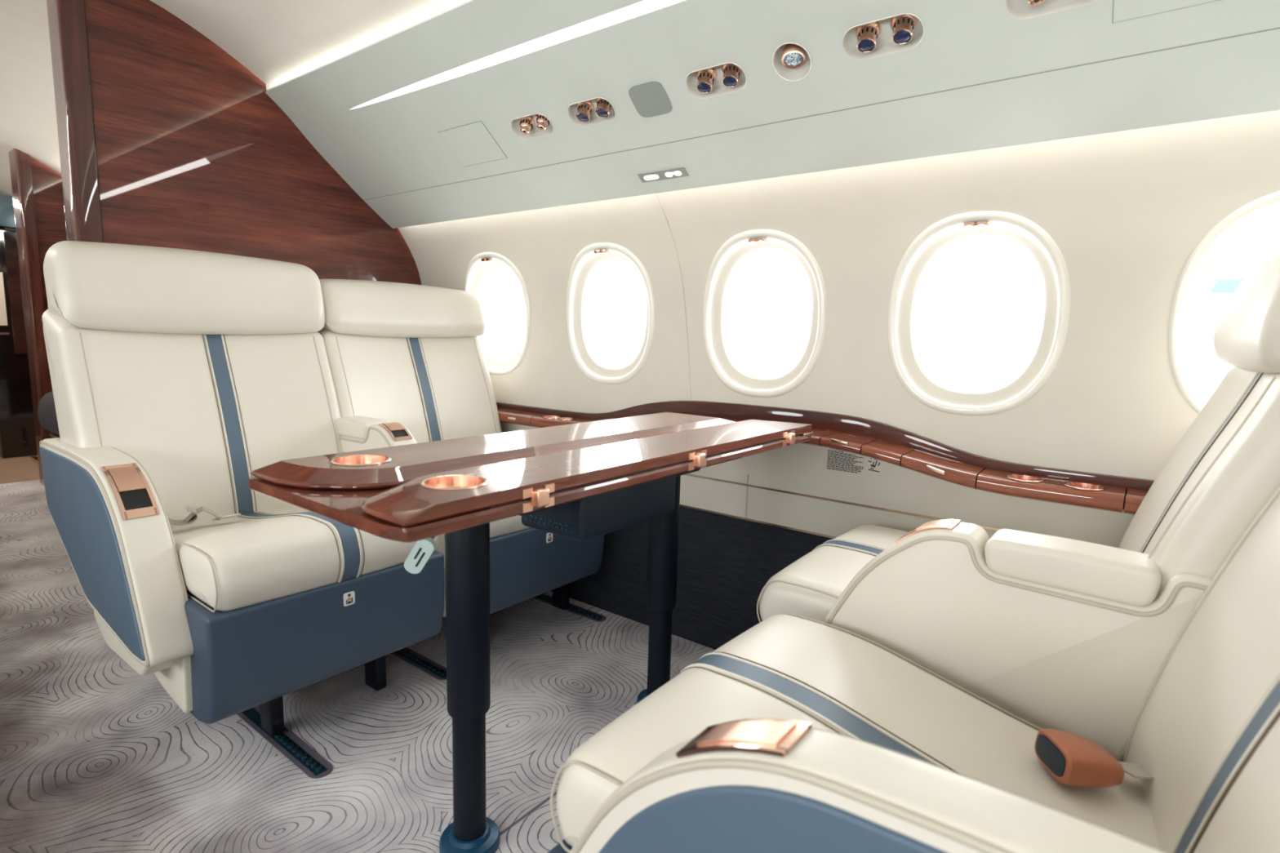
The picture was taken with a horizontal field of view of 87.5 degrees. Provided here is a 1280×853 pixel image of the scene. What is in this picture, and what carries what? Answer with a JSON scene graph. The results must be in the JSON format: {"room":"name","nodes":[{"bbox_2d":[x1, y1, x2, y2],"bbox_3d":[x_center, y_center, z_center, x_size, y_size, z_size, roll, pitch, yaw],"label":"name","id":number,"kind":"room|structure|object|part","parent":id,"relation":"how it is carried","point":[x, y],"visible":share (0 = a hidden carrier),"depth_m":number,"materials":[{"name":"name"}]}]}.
{"room":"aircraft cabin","nodes":[
{"label":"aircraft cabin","id":0,"kind":"room"},
{"bbox_2d":[30,156,66,391],"bbox_3d":[-3.314,-0.639,4.300,0.070,1.928,0.796,7,10,37],"label":"wall","id":1,"kind":"structure","parent":0,"point":[47,188],"depth_m":3.93,"materials":[{"name":"brown wood"}]},
{"bbox_2d":[8,148,54,484],"bbox_3d":[-3.597,-0.658,3.970,0.180,2.040,0.063,7,10,37],"label":"trim","id":2,"kind":"structure","parent":1,"relation":"attached to","point":[20,161],"depth_m":3.90,"materials":[{"name":"brown wood"}]},
{"bbox_2d":[0,0,467,196],"bbox_3d":[-2.022,-1.168,1.996,9.350,0.447,2.180,7,10,37],"label":"ceiling","id":3,"kind":"structure","parent":0,"point":[279,42],"depth_m":2.17,"materials":[{"name":"white plastic"}]},
{"bbox_2d":[0,195,15,228],"bbox_3d":[-4.574,-1.504,4.616,0.120,0.210,0.700,7,10,37],"label":"mirror panel","id":4,"kind":"object","parent":3,"relation":"attached to","point":[6,206],"visible":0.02,"depth_m":4.69,"materials":[{"name":"grey mirror"}]},
{"bbox_2d":[265,0,1279,228],"bbox_3d":[0.534,-0.787,1.272,4.360,0.411,0.497,7,10,37],"label":"panel","id":5,"kind":"object","parent":3,"relation":"attached to","point":[393,145],"visible":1,"depth_m":1.56,"materials":[{"name":"white plastic"}]},
{"bbox_2d":[438,120,506,166],"bbox_3d":[-0.531,-0.893,2.118,0.214,0.086,0.104,7,10,37],"label":"access hatch","id":6,"kind":"object","parent":5,"relation":"attached to","point":[473,144],"visible":1,"depth_m":2.11,"materials":[{"name":"white plastic"}]},
{"bbox_2d":[351,0,684,109],"bbox_3d":[0.501,-0.880,1.122,3.750,0.034,0.035,7,10,37],"label":"strip light","id":7,"kind":"object","parent":5,"relation":"attached to","point":[644,6],"visible":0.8,"depth_m":1.69,"materials":[{"name":"white plastic"}]},
{"bbox_2d":[510,112,553,140],"bbox_3d":[-0.311,-0.878,1.944,0.162,0.064,0.068,7,10,37],"label":"outlet","id":8,"kind":"object","parent":5,"relation":"attached to","point":[534,126],"visible":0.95,"depth_m":1.96,"materials":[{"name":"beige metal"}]},
{"bbox_2d":[567,97,615,127],"bbox_3d":[-0.128,-0.854,1.803,0.162,0.064,0.068,7,10,37],"label":"outlet","id":9,"kind":"object","parent":5,"relation":"attached to","point":[597,110],"visible":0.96,"depth_m":1.81,"materials":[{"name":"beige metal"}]},
{"bbox_2d":[628,81,671,117],"bbox_3d":[0.026,-0.823,1.684,0.108,0.060,0.071,7,10,37],"label":"speaker grille","id":10,"kind":"object","parent":5,"relation":"attached to","point":[651,99],"visible":1,"depth_m":1.68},
{"bbox_2d":[637,167,688,182],"bbox_3d":[0.065,-0.711,1.891,0.160,0.020,0.026,7,10,37],"label":"illuminated sign","id":11,"kind":"object","parent":5,"relation":"attached to","point":[677,172],"visible":1,"depth_m":1.89,"materials":[{"name":"white plastic"}]},
{"bbox_2d":[684,62,746,99],"bbox_3d":[0.179,-0.814,1.565,0.162,0.064,0.068,7,10,37],"label":"outlet","id":12,"kind":"object","parent":5,"relation":"attached to","point":[728,77],"visible":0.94,"depth_m":1.57,"materials":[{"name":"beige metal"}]},
{"bbox_2d":[772,41,812,81],"bbox_3d":[0.330,-0.794,1.446,0.089,0.071,0.078,7,10,37],"label":"dome light","id":13,"kind":"object","parent":5,"relation":"attached to","point":[791,61],"visible":0.98,"depth_m":1.45,"materials":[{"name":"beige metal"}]},
{"bbox_2d":[364,26,1279,199],"bbox_3d":[0.605,-0.686,1.373,4.350,0.005,0.004,7,10,37],"label":"joint","id":14,"kind":"object","parent":5,"relation":"attached to","point":[1279,27],"visible":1,"depth_m":1.39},
{"bbox_2d":[841,13,924,60],"bbox_3d":[0.482,-0.778,1.326,0.162,0.064,0.068,7,10,37],"label":"air vents","id":15,"kind":"object","parent":5,"relation":"attached to","point":[902,32],"visible":0.97,"depth_m":1.33,"materials":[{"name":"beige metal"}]},
{"bbox_2d":[1004,0,1099,19],"bbox_3d":[0.714,-0.751,1.141,0.162,0.064,0.068,7,10,37],"label":"outlet","id":16,"kind":"object","parent":5,"relation":"attached to","point":[1018,9],"visible":1,"depth_m":1.18,"materials":[{"name":"beige plastic"}]},
{"bbox_2d":[1112,0,1219,22],"bbox_3d":[0.951,-0.723,0.930,0.477,0.132,0.158,7,10,37],"label":"access hatch","id":17,"kind":"object","parent":5,"relation":"attached to","point":[1122,10],"visible":1,"depth_m":1.11,"materials":[{"name":"white plastic"}]},
{"bbox_2d":[84,0,421,284],"bbox_3d":[-1.329,-0.399,2.552,0.070,2.031,1.146,7,10,37],"label":"wall","id":18,"kind":"structure","parent":0,"point":[193,152],"depth_m":2.24,"materials":[{"name":"brown wood"}]},
{"bbox_2d":[46,0,102,242],"bbox_3d":[-1.714,-0.350,2.086,0.127,2.040,0.062,7,10,37],"label":"trim","id":19,"kind":"structure","parent":18,"relation":"attached to","point":[66,18],"depth_m":1.97,"materials":[{"name":"brown wood"}]},
{"bbox_2d":[84,0,103,242],"bbox_3d":[-1.673,-0.345,2.095,0.052,2.030,0.004,7,10,37],"label":"joint","id":20,"kind":"object","parent":18,"relation":"attached to","point":[84,0],"depth_m":2.00,"materials":[{"name":"brown wood"}]},
{"bbox_2d":[0,455,715,852],"bbox_3d":[-2.075,0.664,2.240,9.350,0.030,2.750,7,10,37],"label":"floor","id":21,"kind":"structure","parent":0,"point":[96,756],"depth_m":1.64,"materials":[{"name":"carpet"}]},
{"bbox_2d":[0,228,37,457],"bbox_3d":[-4.543,-0.621,5.068,0.465,1.620,0.610,7,10,37],"label":"tall cabinet","id":22,"kind":"object","parent":21,"relation":"on","point":[17,428],"visible":0.27,"depth_m":4.79,"materials":[{"name":"black paint"}]},
{"bbox_3d":[-4.507,-0.898,4.700,0.010,0.370,0.065,7,10,37],"label":"door panel","id":23,"kind":"part","parent":22,"relation":"part of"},
{"bbox_3d":[-4.513,-0.657,4.729,0.015,0.015,0.080,7,10,37],"label":"handle","id":24,"kind":"part","parent":22,"relation":"part of","materials":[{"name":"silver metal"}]},
{"bbox_2d":[30,455,38,464],"bbox_3d":[-4.184,0.246,4.664,0.400,0.030,0.030,7,10,37],"label":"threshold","id":25,"kind":"object","parent":21,"relation":"on","point":[34,459],"visible":0.5,"depth_m":4.71,"materials":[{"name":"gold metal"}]},
{"bbox_2d":[37,391,59,438],"bbox_3d":[-2.242,0.166,3.383,1.600,0.640,0.914,7,10,37],"label":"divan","id":26,"kind":"object","parent":21,"relation":"on","point":[46,413],"visible":0.09,"depth_m":3.36,"materials":[{"name":"grey fabric"}]},
{"bbox_3d":[-2.504,0.111,3.099,1.480,0.030,0.070,7,10,37],"label":"edge trim","id":27,"kind":"part","parent":26,"relation":"part of","materials":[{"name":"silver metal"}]},
{"bbox_2d":[236,705,333,778],"bbox_3d":[-1.027,0.739,1.749,0.815,0.010,0.052,7,10,37],"label":"track","id":28,"kind":"object","parent":21,"relation":"on","point":[300,754],"visible":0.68,"depth_m":1.59,"materials":[{"name":"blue metal"}]},
{"bbox_2d":[39,240,444,736],"bbox_3d":[-1.028,0.130,1.748,0.909,1.193,0.678,7,10,37],"label":"seat","id":29,"kind":"object","parent":28,"relation":"on","point":[177,375],"visible":0.92,"depth_m":1.62,"materials":[{"name":"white leather"}]},
{"bbox_3d":[-1.246,0.258,1.506,0.704,0.349,0.008,7,10,37],"label":"panel","id":30,"kind":"part","parent":29,"relation":"part of","materials":[{"name":"blue leather"}]},
{"bbox_3d":[-1.215,0.252,1.536,0.728,0.384,0.086,7,10,37],"label":"armrest","id":31,"kind":"part","parent":29,"relation":"part of","materials":[{"name":"beige leather"}]},
{"bbox_3d":[-1.095,0.113,1.427,0.071,0.042,0.046,7,10,37],"label":"lever","id":32,"kind":"part","parent":29,"relation":"part of","materials":[{"name":"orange metal"}]},
{"bbox_3d":[-1.083,0.136,1.419,0.136,0.092,0.062,7,10,37],"label":"lever frame","id":33,"kind":"part","parent":29,"relation":"part of","materials":[{"name":"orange metal"}]},
{"bbox_3d":[-1.219,-0.006,1.900,0.388,0.631,0.649,7,10,37],"label":"backrest","id":34,"kind":"part","parent":29,"relation":"part of","materials":[{"name":"beige leather"}]},
{"bbox_2d":[165,506,240,525],"bbox_3d":[-1.122,0.223,1.669,0.212,0.041,0.065,-5,10,-38],"label":"belt","id":35,"kind":"object","parent":29,"relation":"on","point":[193,517],"visible":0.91,"depth_m":1.67,"materials":[{"name":"beige fabric"}]},
{"bbox_2d":[171,506,438,611],"bbox_3d":[-0.905,0.262,1.693,0.616,0.136,0.530,7,10,37],"label":"seat cushion","id":36,"kind":"object","parent":29,"relation":"on","point":[262,558],"depth_m":1.45,"materials":[{"name":"beige leather"}]},
{"bbox_2d":[391,647,446,680],"bbox_3d":[-0.813,0.692,2.140,0.670,0.010,0.052,7,10,37],"label":"track","id":37,"kind":"object","parent":21,"relation":"on","point":[410,656],"visible":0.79,"depth_m":2.01,"materials":[{"name":"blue metal"}]},
{"bbox_2d":[317,279,604,617],"bbox_3d":[-0.633,0.092,2.256,0.909,1.153,0.670,7,10,37],"label":"seat","id":38,"kind":"object","parent":21,"relation":"on","point":[407,362],"visible":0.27,"depth_m":2.24,"materials":[{"name":"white leather"}]},
{"bbox_3d":[-0.769,0.190,2.003,0.565,0.405,0.083,7,10,37],"label":"armrest","id":39,"kind":"part","parent":38,"relation":"part of","materials":[{"name":"beige leather"}]},
{"bbox_3d":[-0.716,0.001,1.939,0.046,0.020,0.043,7,10,37],"label":"lever","id":40,"kind":"part","parent":38,"relation":"part of","materials":[{"name":"orange metal"}]},
{"bbox_3d":[-0.707,0.015,1.934,0.081,0.042,0.059,7,10,37],"label":"lever frame","id":41,"kind":"part","parent":38,"relation":"part of","materials":[{"name":"orange metal"}]},
{"bbox_3d":[-0.834,-0.063,2.393,0.388,0.631,0.625,7,10,37],"label":"backrest","id":42,"kind":"part","parent":38,"relation":"part of","materials":[{"name":"beige leather"}]},
{"bbox_2d":[489,515,531,537],"bbox_3d":[-0.513,0.204,2.195,0.616,0.136,0.530,7,10,37],"label":"seat cushion","id":43,"kind":"object","parent":38,"relation":"on","point":[513,526],"depth_m":1.90,"materials":[{"name":"beige leather"}]},
{"bbox_2d":[248,412,813,852],"bbox_3d":[-0.089,0.417,1.391,0.422,0.794,1.152,7,10,37],"label":"folding table","id":44,"kind":"object","parent":21,"relation":"on","point":[585,481],"visible":0.98,"depth_m":1.22,"materials":[{"name":"brown wood"}]},
{"bbox_2d":[413,547,425,567],"bbox_3d":[-0.346,0.205,1.045,0.024,0.038,0.007,7,9,35],"label":"print","id":45,"kind":"object","parent":44,"relation":"attached to","point":[419,553],"depth_m":1.05},
{"bbox_3d":[-0.321,0.316,1.247,0.080,0.450,0.080,7,10,37],"label":"leg","id":46,"kind":"part","parent":44,"relation":"part of","materials":[{"name":"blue metal"}]},
{"bbox_2d":[524,515,573,532],"bbox_3d":[-0.191,0.200,1.388,0.140,0.013,0.002,7,10,37],"label":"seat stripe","id":47,"kind":"object","parent":44,"relation":"attached to","point":[551,523],"depth_m":1.38,"materials":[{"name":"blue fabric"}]},
{"bbox_3d":[0.063,0.257,1.765,0.080,0.450,0.080,7,10,37],"label":"leg","id":48,"kind":"part","parent":44,"relation":"part of","materials":[{"name":"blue metal"}]},
{"bbox_2d":[532,593,606,622],"bbox_3d":[-0.419,0.642,2.583,0.745,0.010,0.052,7,10,37],"label":"track","id":49,"kind":"object","parent":21,"relation":"on","point":[583,612],"visible":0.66,"depth_m":2.42,"materials":[{"name":"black metal"}]},
{"bbox_2d":[547,486,1279,852],"bbox_3d":[0.405,0.316,0.664,0.909,1.193,0.654,7,10,37],"label":"seat","id":50,"kind":"object","parent":21,"relation":"on","point":[793,735],"visible":0.99,"depth_m":0.67,"materials":[{"name":"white leather"}]},
{"bbox_3d":[0.082,0.252,0.537,0.095,0.044,0.050,7,10,37],"label":"lever frame","id":51,"kind":"part","parent":50,"relation":"part of","materials":[{"name":"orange metal"}]},
{"bbox_3d":[0.084,0.247,0.535,0.071,0.033,0.034,7,10,37],"label":"lever","id":52,"kind":"part","parent":50,"relation":"part of","materials":[{"name":"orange metal"}]},
{"bbox_3d":[0.161,0.432,0.456,0.704,0.349,0.008,7,10,37],"label":"panel","id":53,"kind":"part","parent":50,"relation":"part of","materials":[{"name":"blue leather"}]},
{"bbox_2d":[556,614,1159,848],"bbox_3d":[0.293,0.419,0.773,0.616,0.136,0.530,7,10,37],"label":"seat cushion","id":54,"kind":"object","parent":50,"relation":"on","point":[788,667],"depth_m":0.83,"materials":[{"name":"beige leather"}]},
{"bbox_3d":[0.176,0.427,0.484,0.728,0.384,0.062,7,10,37],"label":"armrest","id":55,"kind":"part","parent":50,"relation":"part of","materials":[{"name":"beige leather"}]},
{"bbox_2d":[1034,728,1154,787],"bbox_3d":[0.589,0.405,0.796,0.211,0.066,0.069,2,8,0],"label":"seat belt buckle","id":56,"kind":"object","parent":50,"relation":"on","point":[1072,759],"visible":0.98,"depth_m":0.77,"materials":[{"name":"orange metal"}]},
{"bbox_3d":[0.613,0.234,0.495,0.388,0.631,0.649,7,10,37],"label":"backrest","id":57,"kind":"part","parent":50,"relation":"part of","materials":[{"name":"beige leather"}]},
{"bbox_2d":[756,252,1279,761],"bbox_3d":[0.725,0.266,1.211,0.932,1.163,0.699,7,10,37],"label":"seat","id":58,"kind":"object","parent":21,"relation":"on","point":[1060,633],"visible":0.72,"depth_m":0.94,"materials":[{"name":"beige leather"}]},
{"bbox_2d":[759,524,907,624],"bbox_3d":[0.623,0.352,1.332,0.616,0.136,0.530,7,10,37],"label":"seat cushion","id":59,"kind":"object","parent":58,"relation":"on","point":[809,587],"depth_m":1.30,"materials":[{"name":"beige leather"}]},
{"bbox_3d":[0.453,0.166,1.052,0.081,0.042,0.059,7,10,37],"label":"lever frame","id":60,"kind":"part","parent":58,"relation":"part of","materials":[{"name":"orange metal"}]},
{"bbox_3d":[0.462,0.155,1.044,0.046,0.020,0.043,7,10,37],"label":"lever","id":61,"kind":"part","parent":58,"relation":"part of","materials":[{"name":"gold metal"}]},
{"bbox_3d":[0.505,0.356,1.033,0.565,0.405,0.083,7,10,37],"label":"armrest","id":62,"kind":"part","parent":58,"relation":"part of","materials":[{"name":"beige leather"}]},
{"bbox_3d":[0.942,0.170,1.039,0.372,0.631,0.625,7,10,37],"label":"backrest","id":63,"kind":"part","parent":58,"relation":"part of","materials":[{"name":"beige leather"}]},
{"bbox_2d":[444,208,1057,388],"bbox_3d":[0.704,-0.046,1.628,4.370,1.750,0.226,7,10,37],"label":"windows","id":64,"kind":"structure","parent":0,"point":[873,209],"depth_m":2.37,"materials":[{"name":"beige plastic"}]},
{"bbox_2d":[551,506,832,649],"bbox_3d":[0.733,0.558,1.753,4.350,0.461,0.051,7,10,37],"label":"lining","id":65,"kind":"object","parent":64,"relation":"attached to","point":[725,563],"depth_m":2.14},
{"bbox_2d":[397,110,1279,479],"bbox_3d":[0.687,-0.241,1.573,4.370,0.990,0.226,7,10,37],"label":"wall","id":66,"kind":"structure","parent":0,"point":[1126,211],"depth_m":1.62,"materials":[{"name":"beige plastic"}]},
{"bbox_2d":[463,252,530,374],"bbox_3d":[-0.581,-0.445,2.670,0.402,0.480,0.092,7,10,37],"label":"window","id":67,"kind":"structure","parent":66,"relation":"in","point":[482,266],"depth_m":2.67,"materials":[{"name":"white plastic"}]},
{"bbox_3d":[-0.598,-0.651,2.612,0.053,0.012,0.018,7,10,37],"label":"blind handle","id":68,"kind":"part","parent":67,"relation":"part of","materials":[{"name":"orange metal"}]},
{"bbox_2d":[566,242,654,384],"bbox_3d":[-0.114,-0.384,2.312,0.402,0.480,0.092,7,10,37],"label":"window","id":69,"kind":"structure","parent":66,"relation":"in","point":[591,259],"depth_m":2.35,"materials":[{"name":"white plastic"}]},
{"bbox_3d":[-0.131,-0.590,2.254,0.053,0.012,0.018,7,10,37],"label":"blind handle","id":70,"kind":"part","parent":69,"relation":"part of","materials":[{"name":"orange metal"}]},
{"bbox_2d":[655,193,691,400],"bbox_3d":[0.093,-0.361,2.083,0.159,0.720,0.034,-2,9,-25],"label":"joint","id":71,"kind":"object","parent":66,"relation":"attached to","point":[655,193],"visible":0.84,"depth_m":2.11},
{"bbox_2d":[680,475,747,517],"bbox_3d":[-0.329,0.138,2.516,1.664,0.099,0.030,7,10,37],"label":"panel","id":72,"kind":"object","parent":66,"relation":"attached to","point":[723,497],"visible":0.21,"depth_m":2.07,"materials":[{"name":"beige plastic"}]},
{"bbox_2d":[689,466,748,484],"bbox_3d":[-0.327,0.070,2.507,1.664,0.030,0.030,7,10,37],"label":"panel","id":73,"kind":"object","parent":66,"relation":"attached to","point":[705,472],"visible":0.21,"depth_m":2.04,"materials":[{"name":"beige plastic"}]},
{"bbox_2d":[680,503,835,538],"bbox_3d":[0.722,0.330,1.700,4.350,0.006,0.011,7,10,37],"label":"trim","id":74,"kind":"structure","parent":66,"relation":"attached to","point":[682,505],"depth_m":1.97,"materials":[{"name":"gold metal"}]},
{"bbox_2d":[702,229,826,397],"bbox_3d":[0.350,-0.323,1.956,0.402,0.480,0.092,7,10,37],"label":"window","id":75,"kind":"structure","parent":66,"relation":"in","point":[737,251],"depth_m":1.98,"materials":[{"name":"white plastic"}]},
{"bbox_3d":[0.333,-0.529,1.898,0.053,0.012,0.018,7,10,37],"label":"blind handle","id":76,"kind":"part","parent":75,"relation":"part of","materials":[{"name":"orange metal"}]},
{"bbox_2d":[500,422,1134,536],"bbox_3d":[0.736,0.120,1.682,4.350,0.149,0.030,7,10,37],"label":"panel","id":77,"kind":"object","parent":66,"relation":"attached to","point":[805,464],"visible":0.26,"depth_m":1.72,"materials":[{"name":"beige plastic"}]},
{"bbox_2d":[826,449,863,473],"bbox_3d":[0.553,0.095,1.802,0.100,0.053,0.001,7,10,37],"label":"placard","id":78,"kind":"object","parent":77,"relation":"attached to","point":[828,450],"visible":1,"depth_m":1.81},
{"bbox_2d":[866,457,882,472],"bbox_3d":[0.615,0.098,1.754,0.041,0.044,0.001,7,10,37],"label":"placard","id":79,"kind":"object","parent":77,"relation":"attached to","point":[873,465],"visible":0.76,"depth_m":1.75,"materials":[{"name":"white paper"}]},
{"bbox_2d":[496,400,1154,515],"bbox_3d":[0.703,0.071,1.631,4.350,0.150,0.156,7,10,37],"label":"ledge","id":80,"kind":"object","parent":66,"relation":"attached to","point":[873,439],"visible":0.54,"depth_m":1.66,"materials":[{"name":"brown wood"}]},
{"bbox_3d":[-0.481,-0.030,2.507,0.042,0.009,0.004,7,10,37],"label":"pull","id":81,"kind":"part","parent":80,"relation":"part of","materials":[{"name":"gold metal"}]},
{"bbox_3d":[0.503,0.039,1.687,0.042,0.014,0.004,7,10,37],"label":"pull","id":82,"kind":"part","parent":80,"relation":"part of","materials":[{"name":"gold metal"}]},
{"bbox_3d":[0.698,0.102,1.581,0.042,0.018,0.004,7,10,37],"label":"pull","id":83,"kind":"part","parent":80,"relation":"part of","materials":[{"name":"gold metal"}]},
{"bbox_2d":[684,473,1000,530],"bbox_3d":[0.724,0.227,1.686,4.350,0.006,0.011,7,10,37],"label":"trim","id":84,"kind":"structure","parent":66,"relation":"attached to","point":[687,474],"depth_m":1.83,"materials":[{"name":"gold metal"}]},
{"bbox_2d":[746,486,997,538],"bbox_3d":[1.389,0.363,1.199,2.684,0.099,0.030,7,10,37],"label":"panel","id":85,"kind":"object","parent":66,"relation":"attached to","point":[824,517],"visible":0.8,"depth_m":1.86,"materials":[{"name":"beige plastic"}]},
{"bbox_2d":[747,474,1123,547],"bbox_3d":[1.391,0.295,1.190,2.684,0.030,0.030,7,10,37],"label":"panel","id":86,"kind":"object","parent":66,"relation":"attached to","point":[965,516],"visible":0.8,"depth_m":1.66,"materials":[{"name":"beige plastic"}]},
{"bbox_2d":[887,210,1071,415],"bbox_3d":[0.798,-0.264,1.612,0.402,0.480,0.092,7,10,37],"label":"window","id":87,"kind":"structure","parent":66,"relation":"in","point":[948,233],"depth_m":1.60,"materials":[{"name":"white plastic"}]},
{"bbox_3d":[0.781,-0.470,1.554,0.053,0.012,0.018,7,10,37],"label":"blind handle","id":88,"kind":"part","parent":87,"relation":"part of","materials":[{"name":"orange metal"}]},
{"bbox_2d":[1168,191,1279,413],"bbox_3d":[1.254,-0.204,1.262,0.402,0.480,0.092,7,10,37],"label":"window","id":89,"kind":"structure","parent":66,"relation":"in","point":[1193,377],"depth_m":1.36,"materials":[{"name":"white plastic"}]},
{"label":"outside","id":90,"kind":"structure","parent":0,"visible":0},
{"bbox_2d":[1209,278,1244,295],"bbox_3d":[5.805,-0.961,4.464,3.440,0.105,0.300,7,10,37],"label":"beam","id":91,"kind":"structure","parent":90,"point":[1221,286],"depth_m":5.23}
]}

